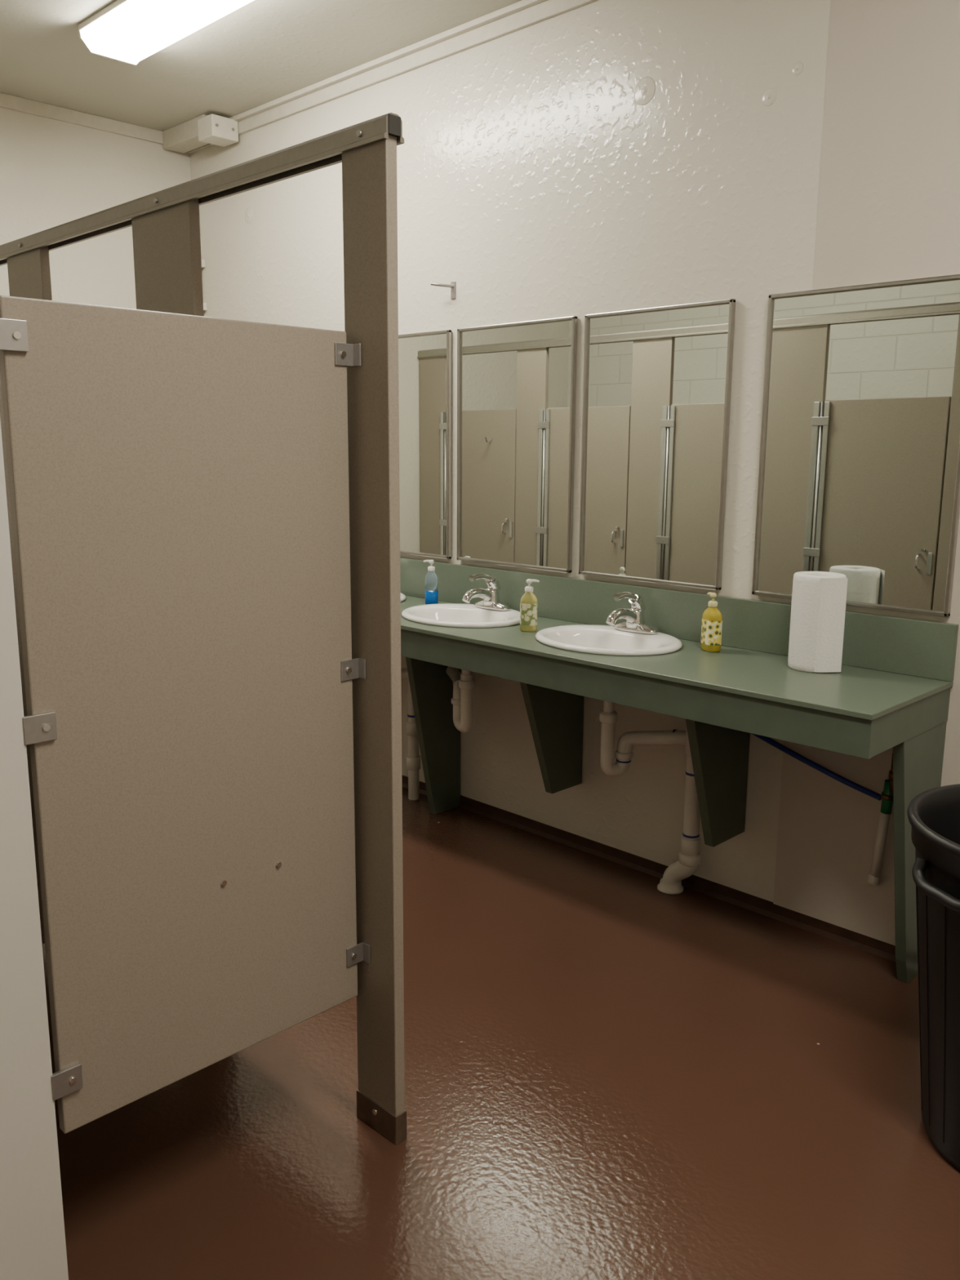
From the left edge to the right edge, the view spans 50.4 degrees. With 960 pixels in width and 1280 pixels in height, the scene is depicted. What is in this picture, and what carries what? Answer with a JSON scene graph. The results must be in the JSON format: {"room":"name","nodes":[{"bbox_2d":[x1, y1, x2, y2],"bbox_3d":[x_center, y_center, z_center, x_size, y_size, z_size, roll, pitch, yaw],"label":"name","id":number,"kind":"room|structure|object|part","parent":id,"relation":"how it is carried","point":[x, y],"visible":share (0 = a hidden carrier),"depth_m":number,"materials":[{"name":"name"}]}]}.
{"room":"public restroom","nodes":[
{"label":"public restroom","id":0,"kind":"room"},
{"bbox_2d":[0,419,68,1279],"bbox_3d":[-1.485,-0.205,0.981,0.138,3.159,1.940,11,15,44],"label":"wall","id":1,"kind":"structure","parent":0,"point":[33,1244],"depth_m":1.76,"materials":[{"name":"white paint"}]},
{"bbox_2d":[0,318,28,351],"bbox_3d":[-0.738,-0.478,1.600,0.008,0.048,0.054,11,15,44],"label":"bracket","id":2,"kind":"object","parent":1,"relation":"attached to","point":[7,326],"visible":1,"depth_m":1.60,"materials":[{"name":"silver metal"}]},
{"bbox_2d":[13,331,21,339],"bbox_3d":[-0.728,-0.479,1.602,0.004,0.012,0.012,11,15,44],"label":"screw","id":3,"kind":"object","parent":2,"relation":"attached to","point":[16,335],"visible":1,"depth_m":1.60,"materials":[{"name":"silver metal"}]},
{"bbox_2d":[0,295,357,1133],"bbox_3d":[-1.711,0.007,2.617,2.648,1.464,1.540,11,15,44],"label":"partition panel","id":4,"kind":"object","parent":2,"relation":"attached to","point":[177,485],"depth_m":1.91,"materials":[{"name":"beige metal"}]},
{"bbox_3d":[-1.333,0.086,2.209,0.025,1.464,1.478,11,15,44],"label":"divider panel","id":5,"kind":"part","parent":4,"relation":"part of","materials":[{"name":"beige metal"}]},
{"bbox_2d":[220,880,226,886],"bbox_3d":[-0.509,0.483,2.028,0.004,0.012,0.012,11,15,44],"label":"screw","id":6,"kind":"object","parent":4,"relation":"attached to","point":[224,882],"visible":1,"depth_m":2.03,"materials":[{"name":"silver metal"}]},
{"bbox_2d":[275,861,281,867],"bbox_3d":[-0.418,0.467,2.119,0.004,0.012,0.012,11,15,44],"label":"screw","id":7,"kind":"object","parent":4,"relation":"attached to","point":[278,864],"visible":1,"depth_m":2.12,"materials":[{"name":"silver metal"}]},
{"bbox_2d":[334,342,353,366],"bbox_3d":[-0.273,-0.578,2.064,0.004,0.044,0.050,11,15,44],"label":"bracket","id":8,"kind":"object","parent":4,"relation":"attached to","point":[348,361],"visible":1,"depth_m":2.06,"materials":[{"name":"silver metal"}]},
{"bbox_2d":[340,351,346,357],"bbox_3d":[-0.275,-0.576,2.056,0.004,0.012,0.012,11,15,44],"label":"screw","id":9,"kind":"object","parent":8,"relation":"attached to","point":[343,353],"visible":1,"depth_m":2.05,"materials":[{"name":"silver metal"}]},
{"bbox_2d":[353,343,361,366],"bbox_3d":[-0.250,-0.579,2.072,0.025,0.044,0.004,11,15,44],"label":"flange","id":10,"kind":"object","parent":8,"relation":"attached to","point":[357,347],"depth_m":2.07,"materials":[{"name":"metal"}]},
{"bbox_2d":[340,657,358,681],"bbox_3d":[-0.277,0.063,2.185,0.004,0.044,0.050,11,15,44],"label":"bracket","id":11,"kind":"object","parent":4,"relation":"attached to","point":[353,664],"visible":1,"depth_m":2.18,"materials":[{"name":"silver metal"}]},
{"bbox_2d":[346,667,351,673],"bbox_3d":[-0.279,0.065,2.177,0.004,0.012,0.012,11,15,44],"label":"screw","id":12,"kind":"object","parent":11,"relation":"attached to","point":[348,669],"visible":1,"depth_m":2.17,"materials":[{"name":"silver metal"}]},
{"bbox_2d":[358,657,366,679],"bbox_3d":[-0.254,0.062,2.193,0.025,0.044,0.004,11,15,44],"label":"flange","id":13,"kind":"object","parent":11,"relation":"attached to","point":[362,662],"depth_m":2.19,"materials":[{"name":"silver metal"}]},
{"bbox_2d":[346,942,363,967],"bbox_3d":[-0.281,0.712,2.308,0.004,0.044,0.050,11,15,44],"label":"bracket","id":14,"kind":"object","parent":4,"relation":"attached to","point":[357,948],"visible":1,"depth_m":2.30,"materials":[{"name":"silver metal"}]},
{"bbox_2d":[351,953,356,959],"bbox_3d":[-0.283,0.713,2.300,0.004,0.012,0.012,11,15,44],"label":"screw","id":15,"kind":"object","parent":14,"relation":"attached to","point":[354,955],"visible":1,"depth_m":2.30,"materials":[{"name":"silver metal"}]},
{"bbox_2d":[363,942,370,963],"bbox_3d":[-0.258,0.710,2.316,0.025,0.044,0.004,11,15,44],"label":"flange","id":16,"kind":"object","parent":14,"relation":"attached to","point":[366,948],"depth_m":2.31,"materials":[{"name":"silver metal"}]},
{"bbox_2d":[22,711,57,745],"bbox_3d":[-0.742,0.148,1.718,0.008,0.048,0.054,11,15,44],"label":"bracket","id":17,"kind":"object","parent":1,"relation":"attached to","point":[33,732],"visible":1,"depth_m":1.71,"materials":[{"name":"silver metal"}]},
{"bbox_2d":[42,724,50,731],"bbox_3d":[-0.732,0.148,1.721,0.004,0.012,0.012,11,15,44],"label":"screw","id":18,"kind":"object","parent":17,"relation":"attached to","point":[46,727],"visible":1,"depth_m":1.72,"materials":[{"name":"silver metal"}]},
{"bbox_2d":[51,1062,83,1100],"bbox_3d":[-0.746,0.797,1.841,0.008,0.048,0.054,11,15,44],"label":"bracket","id":19,"kind":"object","parent":1,"relation":"attached to","point":[61,1086],"visible":1,"depth_m":1.84,"materials":[{"name":"silver metal"}]},
{"bbox_2d":[69,1076,76,1084],"bbox_3d":[-0.736,0.796,1.843,0.004,0.012,0.012,11,15,44],"label":"screw","id":20,"kind":"object","parent":19,"relation":"attached to","point":[73,1080],"visible":1,"depth_m":1.84,"materials":[{"name":"silver metal"}]},
{"bbox_2d":[0,106,191,309],"bbox_3d":[-3.150,-0.817,4.160,0.120,3.159,4.448,11,15,44],"label":"wall","id":21,"kind":"structure","parent":0,"point":[53,173],"depth_m":5.03,"materials":[{"name":"white paint"}]},
{"bbox_2d":[0,92,163,144],"bbox_3d":[-2.652,-2.410,4.262,0.018,0.060,3.160,11,15,44],"label":"trim","id":22,"kind":"structure","parent":21,"relation":"attached to","point":[6,101],"depth_m":4.95,"materials":[{"name":"white paint"}]},
{"bbox_2d":[0,0,521,131],"bbox_3d":[-0.721,-1.975,1.596,6.800,0.100,4.568,11,15,44],"label":"ceiling","id":23,"kind":"structure","parent":0,"point":[260,52],"depth_m":4.21,"materials":[{"name":"white paint"}]},
{"bbox_2d":[78,0,253,65],"bbox_3d":[-1.020,-2.261,3.610,1.220,0.090,0.270,11,15,44],"label":"fluorescent ceiling light","id":24,"kind":"object","parent":23,"relation":"attached to","point":[129,32],"visible":1,"depth_m":3.75,"materials":[{"name":"white plastic"}]},
{"bbox_2d":[42,786,959,1279],"bbox_3d":[-0.741,1.227,2.202,6.800,0.100,4.568,11,15,44],"label":"floor","id":25,"kind":"structure","parent":0,"point":[609,1074],"depth_m":2.42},
{"bbox_2d":[6,245,52,300],"bbox_3d":[-1.395,-0.144,3.324,0.252,2.160,0.028,11,15,44],"label":"pilaster","id":26,"kind":"object","parent":25,"relation":"on","point":[28,273],"visible":0.2,"depth_m":3.09,"materials":[{"name":"brown metal"}]},
{"bbox_2d":[0,112,404,266],"bbox_3d":[-1.436,-1.216,3.169,3.578,0.048,0.050,11,15,44],"label":"headrail","id":27,"kind":"object","parent":26,"relation":"on","point":[379,125],"depth_m":2.33,"materials":[{"name":"brown metal"}]},
{"bbox_3d":[-1.452,-1.194,3.157,3.578,0.011,0.005,11,15,44],"label":"headrail lip","id":28,"kind":"part","parent":27,"relation":"part of","materials":[{"name":"brown metal"}]},
{"bbox_3d":[-1.420,-1.200,3.189,3.578,0.011,0.005,11,15,44],"label":"headrail lip","id":29,"kind":"part","parent":27,"relation":"part of","materials":[{"name":"metal"}]},
{"bbox_2d":[355,129,362,137],"bbox_3d":[-0.234,-0.981,1.975,0.012,0.012,0.006,11,15,44],"label":"screw","id":30,"kind":"object","parent":27,"relation":"attached to","point":[358,133],"visible":1,"depth_m":1.97,"materials":[{"name":"silver metal"}]},
{"bbox_2d":[387,113,400,137],"bbox_3d":[-0.165,-0.977,1.938,0.010,0.034,0.030,11,15,44],"label":"plug","id":31,"kind":"object","parent":27,"relation":"attached to","point":[394,122],"depth_m":1.93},
{"bbox_2d":[131,198,204,316],"bbox_3d":[-0.796,-0.031,2.744,0.290,2.160,0.028,11,15,44],"label":"pilaster","id":32,"kind":"object","parent":25,"relation":"on","point":[166,242],"visible":0.2,"depth_m":2.53,"materials":[{"name":"brown metal"}]},
{"bbox_2d":[342,134,404,1115],"bbox_3d":[-0.224,0.078,2.190,0.138,2.160,0.028,11,15,44],"label":"pilaster","id":33,"kind":"object","parent":25,"relation":"on","point":[369,172],"visible":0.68,"depth_m":2.14,"materials":[{"name":"grey metal"}]},
{"bbox_2d":[372,1108,377,1115],"bbox_3d":[-0.244,1.097,2.371,0.014,0.014,0.004,11,15,44],"label":"screw","id":34,"kind":"object","parent":33,"relation":"attached to","point":[374,1111],"visible":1,"depth_m":2.37,"materials":[{"name":"silver metal"}]},
{"bbox_2d":[356,1088,406,1145],"bbox_3d":[-0.231,1.108,2.385,0.144,0.072,0.034,11,15,44],"label":"shoe","id":35,"kind":"object","parent":25,"relation":"on","point":[393,1127],"visible":0.87,"depth_m":2.36,"materials":[{"name":"metal"}]},
{"bbox_2d":[400,668,420,799],"bbox_3d":[-0.424,0.342,4.592,0.324,0.755,0.065,3,11,13],"label":"drain pipe","id":36,"kind":"object","parent":25,"relation":"on","point":[413,758],"visible":0.29,"depth_m":4.57,"materials":[{"name":"white plastic"}]},
{"bbox_2d":[599,701,701,894],"bbox_3d":[0.609,0.532,3.629,0.373,0.758,0.131,3,11,15],"label":"drain pipe","id":37,"kind":"object","parent":25,"relation":"on","point":[690,855],"visible":0.88,"depth_m":3.58,"materials":[{"name":"white plastic"}]},
{"bbox_3d":[0.617,0.364,3.585,0.268,0.110,0.056,4,11,18],"label":"trap arm","id":38,"kind":"part","parent":37,"relation":"part of","materials":[{"name":"white plastic"}]},
{"bbox_2d":[400,557,958,982],"bbox_3d":[0.077,0.310,3.909,3.104,1.078,0.544,11,15,44],"label":"countertop","id":39,"kind":"structure","parent":25,"relation":"on","point":[894,682],"depth_m":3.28,"materials":[{"name":"green laminate"}]},
{"bbox_2d":[400,592,405,601],"bbox_3d":[-0.571,-0.123,4.514,0.534,0.166,0.444,11,15,44],"label":"oval sink","id":40,"kind":"object","parent":39,"relation":"in","point":[402,596],"visible":0.02,"depth_m":4.43,"materials":[{"name":"white ceramic"}]},
{"bbox_2d":[423,560,438,604],"bbox_3d":[-0.209,-0.244,4.312,0.065,0.191,0.040,5,12,24],"label":"soap pump bottle","id":41,"kind":"object","parent":39,"relation":"on","point":[431,577],"visible":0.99,"depth_m":4.30,"materials":[{"name":"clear plastic"}]},
{"bbox_3d":[-0.210,0.317,4.356,0.034,0.895,0.323,11,15,44],"label":"leg","id":42,"kind":"part","parent":39,"relation":"part of","materials":[{"name":"green paint"}]},
{"bbox_2d":[401,603,519,627],"bbox_3d":[-0.066,-0.027,4.025,0.534,0.166,0.444,11,15,44],"label":"oval sink","id":43,"kind":"object","parent":39,"relation":"in","point":[446,615],"visible":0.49,"depth_m":4.09,"materials":[{"name":"white ceramic"}]},
{"bbox_2d":[445,666,475,733],"bbox_3d":[-0.091,0.196,4.216,0.083,0.324,0.338,-2,11,-14],"label":"drain pipe","id":44,"kind":"object","parent":43,"relation":"attached to","point":[464,683],"visible":0.94,"depth_m":4.09,"materials":[{"name":"white plastic"}]},
{"bbox_3d":[-0.097,0.159,4.275,0.063,0.070,0.211,-2,11,-10],"label":"trap arm","id":45,"kind":"part","parent":44,"relation":"part of","materials":[{"name":"white plastic"}]},
{"bbox_2d":[462,573,510,610],"bbox_3d":[0.006,-0.199,4.095,0.199,0.146,0.169,-3,11,-17],"label":"sink faucet","id":46,"kind":"object","parent":39,"relation":"on","point":[490,595],"visible":1,"depth_m":4.07,"materials":[{"name":"silver metal"}]},
{"bbox_3d":[-0.003,-0.172,4.061,0.047,0.075,0.176,11,15,44],"label":"spout","id":47,"kind":"part","parent":46,"relation":"part of","materials":[{"name":"silver metal"}]},
{"bbox_3d":[0.010,-0.240,4.061,0.031,0.053,0.127,11,15,44],"label":"lever","id":48,"kind":"part","parent":46,"relation":"part of","materials":[{"name":"silver metal"}]},
{"bbox_3d":[0.047,-0.145,4.118,0.184,0.031,0.066,11,15,44],"label":"plate","id":49,"kind":"part","parent":46,"relation":"part of","materials":[{"name":"silver metal"}]},
{"bbox_2d":[520,578,539,631],"bbox_3d":[0.180,-0.127,3.705,0.068,0.191,0.044,1,11,4],"label":"soap pump bottle","id":50,"kind":"object","parent":39,"relation":"on","point":[528,603],"visible":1,"depth_m":3.69,"materials":[{"name":"plastic"}]},
{"bbox_2d":[535,624,682,655],"bbox_3d":[0.439,0.069,3.535,0.534,0.166,0.444,11,15,44],"label":"oval sink","id":51,"kind":"object","parent":39,"relation":"in","point":[584,638],"visible":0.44,"depth_m":3.58,"materials":[{"name":"white ceramic"}]},
{"bbox_2d":[605,591,657,634],"bbox_3d":[0.511,-0.103,3.606,0.199,0.146,0.169,-3,11,-17],"label":"sink faucet","id":52,"kind":"object","parent":39,"relation":"on","point":[634,618],"visible":1,"depth_m":3.58,"materials":[{"name":"silver metal"}]},
{"bbox_3d":[0.502,-0.076,3.572,0.047,0.075,0.176,11,15,44],"label":"spout","id":53,"kind":"part","parent":52,"relation":"part of","materials":[{"name":"silver metal"}]},
{"bbox_3d":[0.515,-0.144,3.572,0.031,0.053,0.127,11,15,44],"label":"lever","id":54,"kind":"part","parent":52,"relation":"part of","materials":[{"name":"silver metal"}]},
{"bbox_3d":[0.552,-0.049,3.629,0.184,0.031,0.066,11,15,44],"label":"plate","id":55,"kind":"part","parent":52,"relation":"part of","materials":[{"name":"silver metal"}]},
{"bbox_2d":[700,592,722,652],"bbox_3d":[0.767,-0.060,3.369,0.055,0.193,0.083,-3,11,-15],"label":"soap pump bottle","id":56,"kind":"object","parent":39,"relation":"on","point":[712,617],"visible":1,"depth_m":3.34,"materials":[{"name":"yellow plastic"}]},
{"bbox_2d":[787,571,848,673],"bbox_3d":[1.023,-0.057,3.097,0.154,0.290,0.155,0,11,-1],"label":"paper towel roll","id":57,"kind":"object","parent":39,"relation":"on","point":[819,598],"visible":1,"depth_m":3.04,"materials":[{"name":"white paper"}]},
{"bbox_2d":[752,733,893,885],"bbox_3d":[1.076,0.509,3.263,0.536,0.460,0.072,11,15,44],"label":"pipe","id":58,"kind":"object","parent":39,"relation":"attached to","point":[874,876],"visible":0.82,"depth_m":3.14,"materials":[{"name":"metal"}]},
{"bbox_3d":[1.247,0.638,2.964,0.032,0.800,0.308,11,15,44],"label":"leg","id":59,"kind":"part","parent":39,"relation":"part of","materials":[{"name":"green paint"}]},
{"bbox_2d":[906,783,959,1170],"bbox_3d":[1.245,0.781,2.272,0.600,0.775,0.602,11,15,44],"label":"trash can","id":60,"kind":"object","parent":25,"relation":"on","point":[933,814],"visible":1,"depth_m":2.23,"materials":[{"name":"black plastic"}]},
{"bbox_3d":[0.978,0.519,2.137,0.047,0.065,0.196,-3,11,-17],"label":"handle","id":61,"kind":"part","parent":60,"relation":"part of","materials":[{"name":"black plastic"}]},
{"bbox_2d":[189,0,831,902],"bbox_3d":[-0.267,-0.867,4.520,3.715,3.159,0.120,11,15,44],"label":"wall","id":62,"kind":"structure","parent":0,"point":[532,178],"depth_m":3.72,"materials":[{"name":"white paint"}]},
{"bbox_2d":[162,113,238,153],"bbox_3d":[-1.414,-2.541,5.145,0.492,0.115,0.148,11,15,44],"label":"junction box","id":63,"kind":"object","parent":62,"relation":"attached to","point":[202,130],"depth_m":5.04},
{"bbox_2d":[201,259,207,311],"bbox_3d":[-1.503,-1.421,5.550,0.075,1.250,0.032,11,15,44],"label":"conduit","id":64,"kind":"object","parent":62,"relation":"attached to","point":[205,308],"visible":0.14,"depth_m":5.45,"materials":[{"name":"white"}]},
{"bbox_2d":[186,0,597,153],"bbox_3d":[0.792,-2.165,3.121,6.560,0.075,0.018,11,15,44],"label":"trim","id":65,"kind":"structure","parent":62,"relation":"attached to","point":[548,9],"depth_m":4.12,"materials":[{"name":"white paint"}]},
{"bbox_2d":[398,329,451,559],"bbox_3d":[-0.344,-0.853,4.493,0.615,0.947,0.020,11,15,44],"label":"wall mirror","id":66,"kind":"object","parent":62,"relation":"attached to","point":[424,358],"visible":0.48,"depth_m":4.38,"materials":[{"name":"silver glass"}]},
{"bbox_3d":[-0.341,-1.311,4.407,0.615,0.014,0.020,11,15,44],"label":"frame","id":67,"kind":"part","parent":66,"relation":"part of","materials":[{"name":"metal"}]},
{"bbox_3d":[-0.347,-0.395,4.580,0.615,0.014,0.020,11,15,44],"label":"frame","id":68,"kind":"part","parent":66,"relation":"part of","materials":[{"name":"metal"}]},
{"bbox_3d":[-0.130,-0.812,4.286,0.014,0.947,0.020,11,15,44],"label":"frame","id":69,"kind":"part","parent":66,"relation":"part of","materials":[{"name":"metal"}]},
{"bbox_2d":[431,280,455,298],"bbox_3d":[-0.150,-1.429,4.156,0.102,0.070,0.031,-2,11,-12],"label":"wall hook","id":70,"kind":"object","parent":62,"relation":"attached to","point":[452,285],"visible":1,"depth_m":4.16,"materials":[{"name":"silver metal"}]},
{"bbox_3d":[-0.110,-1.431,4.169,0.026,0.070,0.006,11,15,44],"label":"plate","id":71,"kind":"part","parent":70,"relation":"part of","materials":[{"name":"silver metal"}]},
{"bbox_2d":[456,315,577,573],"bbox_3d":[0.130,-0.763,4.035,0.618,0.947,0.020,11,15,44],"label":"wall mirror","id":72,"kind":"object","parent":62,"relation":"attached to","point":[517,381],"visible":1,"depth_m":4.01,"materials":[{"name":"silver glass"}]},
{"bbox_3d":[-0.085,-0.804,4.243,0.014,0.947,0.020,11,15,44],"label":"frame","id":73,"kind":"part","parent":72,"relation":"part of","materials":[{"name":"metal"}]},
{"bbox_3d":[0.127,-0.305,4.121,0.618,0.014,0.020,11,15,44],"label":"frame","id":74,"kind":"part","parent":72,"relation":"part of","materials":[{"name":"metal"}]},
{"bbox_3d":[0.133,-1.222,3.948,0.618,0.014,0.020,11,15,44],"label":"frame","id":75,"kind":"part","parent":72,"relation":"part of","materials":[{"name":"metal"}]},
{"bbox_3d":[0.345,-0.722,3.826,0.014,0.947,0.020,11,15,44],"label":"frame","id":76,"kind":"part","parent":72,"relation":"part of","materials":[{"name":"metal"}]},
{"bbox_2d":[634,76,655,105],"bbox_3d":[0.552,-1.846,3.429,0.094,0.094,0.006,11,15,44],"label":"wall anchor patch","id":77,"kind":"object","parent":62,"relation":"attached to","point":[644,92],"visible":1,"depth_m":3.43,"materials":[{"name":"white plastic"}]},
{"bbox_2d":[401,774,895,961],"bbox_3d":[-0.100,0.714,4.541,4.110,0.048,0.020,11,15,44],"label":"baseboard","id":78,"kind":"structure","parent":62,"relation":"attached to","point":[740,899],"depth_m":3.69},
{"bbox_2d":[578,298,735,591],"bbox_3d":[0.599,-0.674,3.579,0.610,0.947,0.020,11,15,44],"label":"wall mirror","id":79,"kind":"object","parent":62,"relation":"attached to","point":[657,380],"visible":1,"depth_m":3.56,"materials":[{"name":"silver glass"}]},
{"bbox_3d":[0.387,-0.714,3.785,0.014,0.947,0.020,11,15,44],"label":"frame","id":80,"kind":"part","parent":79,"relation":"part of","materials":[{"name":"metal"}]},
{"bbox_3d":[0.596,-0.216,3.666,0.610,0.014,0.020,11,15,44],"label":"frame","id":81,"kind":"part","parent":79,"relation":"part of","materials":[{"name":"metal"}]},
{"bbox_3d":[0.602,-1.132,3.493,0.610,0.014,0.020,11,15,44],"label":"frame","id":82,"kind":"part","parent":79,"relation":"part of","materials":[{"name":"metal"}]},
{"bbox_3d":[0.811,-0.634,3.374,0.014,0.947,0.020,11,15,44],"label":"frame","id":83,"kind":"part","parent":79,"relation":"part of","materials":[{"name":"metal"}]},
{"bbox_2d":[400,557,958,681],"bbox_3d":[0.264,-0.171,4.008,3.104,0.167,0.020,11,15,44],"label":"backsplash","id":84,"kind":"structure","parent":62,"relation":"attached to","point":[926,649],"depth_m":3.49,"materials":[{"name":"green laminate"}]},
{"bbox_2d":[762,88,776,106],"bbox_3d":[0.886,-1.665,3.127,0.052,0.052,0.006,11,15,44],"label":"wall anchor patch","id":85,"kind":"object","parent":62,"relation":"attached to","point":[769,97],"visible":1,"depth_m":3.13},
{"bbox_2d":[791,62,803,75],"bbox_3d":[0.951,-1.712,3.054,0.039,0.039,0.006,11,15,44],"label":"wall anchor patch","id":86,"kind":"object","parent":62,"relation":"attached to","point":[797,68],"visible":1,"depth_m":3.05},
{"bbox_2d":[751,274,959,617],"bbox_3d":[1.129,-0.574,3.066,0.631,0.947,0.020,11,15,44],"label":"wall mirror","id":87,"kind":"object","parent":62,"relation":"attached to","point":[859,468],"visible":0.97,"depth_m":3.05,"materials":[{"name":"silver glass"}]},
{"bbox_3d":[0.910,-0.615,3.279,0.014,0.947,0.020,11,15,44],"label":"frame","id":88,"kind":"part","parent":87,"relation":"part of","materials":[{"name":"metal"}]},
{"bbox_3d":[1.126,-0.115,3.153,0.631,0.014,0.020,11,15,44],"label":"frame","id":89,"kind":"part","parent":87,"relation":"part of","materials":[{"name":"metal"}]},
{"bbox_3d":[1.132,-1.032,2.980,0.631,0.014,0.020,11,15,44],"label":"frame","id":90,"kind":"part","parent":87,"relation":"part of","materials":[{"name":"metal"}]},
{"bbox_3d":[1.349,-0.532,2.854,0.014,0.947,0.020,11,15,44],"label":"frame","id":91,"kind":"part","parent":87,"relation":"part of","materials":[{"name":"metal"}]},
{"bbox_2d":[773,0,959,946],"bbox_3d":[2.152,-0.407,2.174,3.085,3.159,0.124,11,15,44],"label":"wall","id":92,"kind":"structure","parent":0,"point":[889,198],"depth_m":2.96,"materials":[{"name":"white paint"}]}
]}

